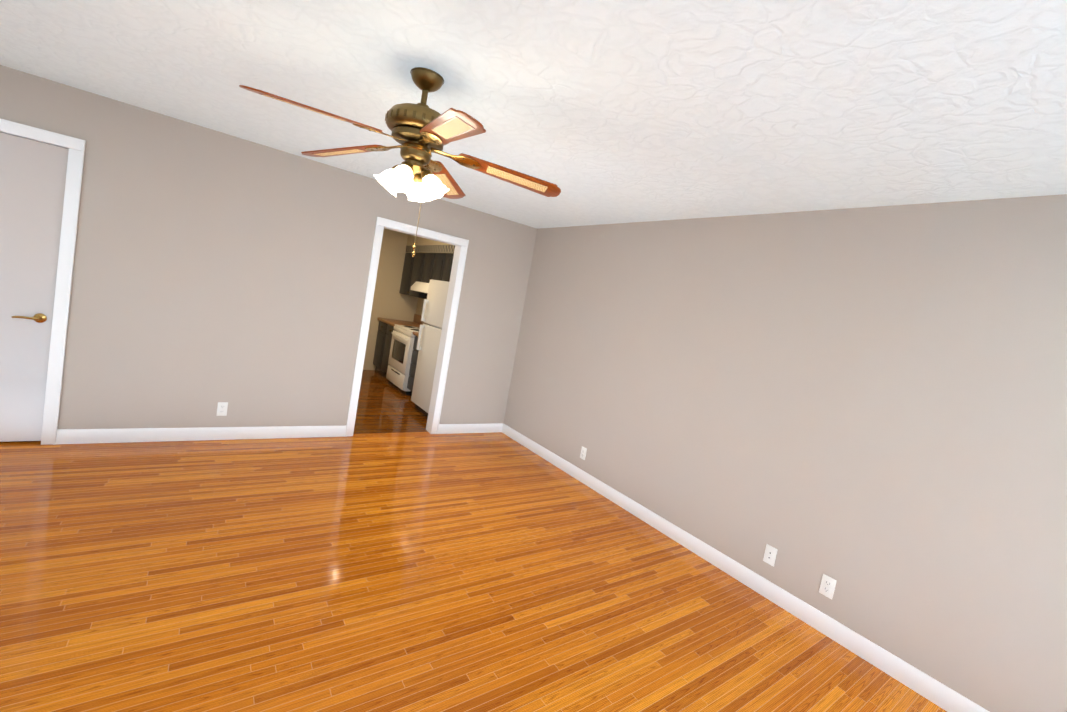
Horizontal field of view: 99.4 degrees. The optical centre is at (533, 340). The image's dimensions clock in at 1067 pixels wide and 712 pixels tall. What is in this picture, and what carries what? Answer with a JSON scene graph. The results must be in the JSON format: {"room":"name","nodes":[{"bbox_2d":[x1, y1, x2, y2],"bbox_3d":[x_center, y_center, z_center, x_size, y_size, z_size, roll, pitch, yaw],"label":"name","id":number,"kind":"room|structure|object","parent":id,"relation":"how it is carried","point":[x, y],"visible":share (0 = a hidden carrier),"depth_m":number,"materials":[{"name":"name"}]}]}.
{"room":"empty living room","nodes":[
{"label":"empty living room","id":0,"kind":"room"},
{"bbox_2d":[0,65,536,428],"bbox_3d":[-2.165,-0.351,3.944,5.140,2.440,0.120,7,5,-36],"label":"wall","id":1,"kind":"structure","parent":0,"point":[212,268],"depth_m":3.63,"materials":[{"name":"grey paint"}]},
{"bbox_2d":[0,132,68,441],"bbox_3d":[-3.602,-0.328,2.862,0.800,2.026,0.098,7,5,-36],"label":"door","id":2,"kind":"structure","parent":1,"relation":"in","point":[32,180],"depth_m":3.02,"materials":[{"name":"paint"}]},
{"bbox_2d":[0,119,85,444],"bbox_3d":[-3.617,-0.364,2.894,0.948,2.119,0.146,7,5,-36],"label":"door frame","id":3,"kind":"structure","parent":1,"relation":"attached to","point":[76,151],"depth_m":3.08,"materials":[{"name":"white wood"}]},
{"bbox_2d":[56,425,345,443],"bbox_3d":[-2.595,0.775,3.780,1.957,0.105,0.014,7,5,-36],"label":"baseboard","id":4,"kind":"structure","parent":1,"relation":"attached to","point":[75,436],"depth_m":3.64,"materials":[{"name":"white wood"}]},
{"bbox_2d":[216,402,227,415],"bbox_3d":[-2.582,0.566,3.751,0.070,0.115,0.009,7,5,-36],"label":"electrical outlet","id":5,"kind":"object","parent":1,"relation":"attached to","point":[222,407],"visible":1,"depth_m":3.75,"materials":[{"name":"plastic"}]},
{"bbox_2d":[345,217,468,436],"bbox_3d":[-1.292,-0.082,4.621,0.958,2.114,0.164,7,5,-36],"label":"door frame","id":6,"kind":"structure","parent":1,"relation":"attached to","point":[381,223],"depth_m":4.69,"materials":[{"name":"white wood"}]},
{"bbox_2d":[438,423,503,433],"bbox_3d":[-0.705,1.002,5.174,0.846,0.105,0.014,7,5,-36],"label":"baseboard","id":7,"kind":"structure","parent":1,"relation":"attached to","point":[465,428],"depth_m":5.15,"materials":[{"name":"white wood"}]},
{"bbox_2d":[363,228,417,369],"bbox_3d":[-3.343,-0.798,7.121,3.120,2.440,0.120,7,5,-36],"label":"wall","id":8,"kind":"structure","parent":0,"point":[390,301],"depth_m":7.66,"materials":[{"name":"beige paint"}]},
{"bbox_2d":[406,234,450,252],"bbox_3d":[-1.108,-1.417,6.538,0.343,0.362,3.176,7,5,-36],"label":"wall","id":9,"kind":"structure","parent":0,"point":[419,241],"depth_m":7.21,"materials":[{"name":"beige paint"}]},
{"bbox_2d":[406,245,454,252],"bbox_3d":[-1.268,-1.313,6.444,0.003,0.111,3.172,7,5,-36],"label":"trim","id":10,"kind":"structure","parent":9,"relation":"attached to","point":[437,248],"depth_m":6.76,"materials":[{"name":"wood"}]},
{"bbox_2d":[0,370,946,711],"bbox_3d":[-1.720,1.084,3.106,5.140,0.100,9.040,7,5,-36],"label":"floor","id":11,"kind":"structure","parent":0,"point":[430,572],"depth_m":2.30,"materials":[{"name":"brown wood"}]},
{"bbox_2d":[373,317,420,379],"bbox_3d":[-2.196,0.154,7.490,0.638,0.912,0.898,7,5,-36],"label":"base cabinet","id":12,"kind":"object","parent":11,"relation":"on","point":[383,344],"depth_m":7.36,"materials":[{"name":"black wood"}]},
{"bbox_2d":[386,324,419,394],"bbox_3d":[-1.738,0.204,6.791,0.685,1.075,0.758,7,5,-36],"label":"stove","id":13,"kind":"object","parent":11,"relation":"on","point":[400,355],"visible":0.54,"depth_m":6.53,"materials":[{"name":"white metal"}]},
{"bbox_2d":[407,332,418,395],"bbox_3d":[-1.326,0.399,6.271,0.638,0.912,0.606,7,5,-36],"label":"base cabinet","id":14,"kind":"object","parent":11,"relation":"on","point":[413,364],"visible":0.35,"depth_m":6.25,"materials":[{"name":"black wood"}]},
{"bbox_2d":[411,279,448,416],"bbox_3d":[-0.957,0.123,5.646,0.802,1.675,0.718,7,5,-36],"label":"fridge","id":15,"kind":"object","parent":11,"relation":"on","point":[432,317],"visible":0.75,"depth_m":5.49,"materials":[{"name":"white metal"}]},
{"bbox_2d":[0,0,1066,228],"bbox_3d":[-1.280,-1.411,2.918,5.140,0.100,9.040,7,5,-36],"label":"ceiling","id":16,"kind":"structure","parent":0,"point":[598,112],"depth_m":1.86,"materials":[{"name":"white paint"}]},
{"bbox_2d":[239,67,560,256],"bbox_3d":[-0.514,-0.754,1.929,1.267,0.776,1.245,7,5,-36],"label":"ceiling fan","id":17,"kind":"object","parent":16,"relation":"hanging from","point":[422,131],"visible":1,"depth_m":1.92,"materials":[{"name":"gold metal"}]},
{"bbox_2d":[416,194,1066,711],"bbox_3d":[0.511,0.079,4.495,0.120,2.440,9.040,7,5,-36],"label":"wall","id":18,"kind":"structure","parent":0,"point":[866,408],"depth_m":2.57,"materials":[{"name":"grey paint"}]},
{"bbox_2d":[399,253,427,298],"bbox_3d":[-1.856,-1.075,7.484,0.351,0.706,0.900,7,5,-36],"label":"upper cabinet","id":19,"kind":"object","parent":18,"relation":"attached to","point":[410,274],"depth_m":7.39,"materials":[{"name":"black wood"}]},
{"bbox_2d":[413,314,426,324],"bbox_3d":[-1.458,-0.225,7.086,0.022,0.148,2.270,7,5,-36],"label":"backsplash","id":20,"kind":"structure","parent":18,"relation":"attached to","point":[417,318],"depth_m":7.82,"materials":[{"name":"brown wood"}]},
{"bbox_2d":[419,253,442,282],"bbox_3d":[-1.358,-1.064,6.807,0.351,0.456,0.762,7,5,-36],"label":"upper cabinet","id":21,"kind":"object","parent":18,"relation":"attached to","point":[423,267],"depth_m":6.76,"materials":[{"name":"black wood"}]},
{"bbox_2d":[410,281,428,293],"bbox_3d":[-1.469,-0.768,6.787,0.494,0.151,0.750,7,5,-36],"label":"range hood","id":22,"kind":"object","parent":21,"relation":"attached to","point":[422,287],"visible":0.4,"depth_m":6.68,"materials":[{"name":"white metal"}]},
{"bbox_2d":[439,253,453,281],"bbox_3d":[-0.986,-0.830,6.264,0.351,0.706,0.612,7,5,-36],"label":"upper cabinet","id":23,"kind":"object","parent":18,"relation":"attached to","point":[447,257],"depth_m":6.30,"materials":[{"name":"black wood"}]},
{"bbox_2d":[580,446,586,459],"bbox_3d":[0.471,1.063,4.279,0.009,0.115,0.070,7,5,-36],"label":"electrical outlet","id":24,"kind":"object","parent":18,"relation":"attached to","point":[583,452],"visible":1,"depth_m":4.27,"materials":[{"name":"plastic"}]},
{"bbox_2d":[502,424,988,711],"bbox_3d":[1.201,1.485,3.216,0.014,0.105,5.500,7,5,-36],"label":"baseboard","id":25,"kind":"structure","parent":18,"relation":"attached to","point":[936,692],"depth_m":2.75,"materials":[{"name":"white wood"}]},
{"bbox_2d":[763,544,777,566],"bbox_3d":[1.491,1.351,2.849,0.010,0.115,0.070,7,5,-36],"label":"electrical outlet","id":26,"kind":"object","parent":18,"relation":"attached to","point":[770,554],"visible":1,"depth_m":2.85,"materials":[{"name":"plastic"}]},
{"bbox_2d":[819,574,835,598],"bbox_3d":[1.680,1.404,2.584,0.009,0.115,0.070,7,5,-36],"label":"electrical outlet","id":27,"kind":"object","parent":18,"relation":"attached to","point":[827,586],"visible":1,"depth_m":2.58,"materials":[{"name":"plastic"}]}
]}

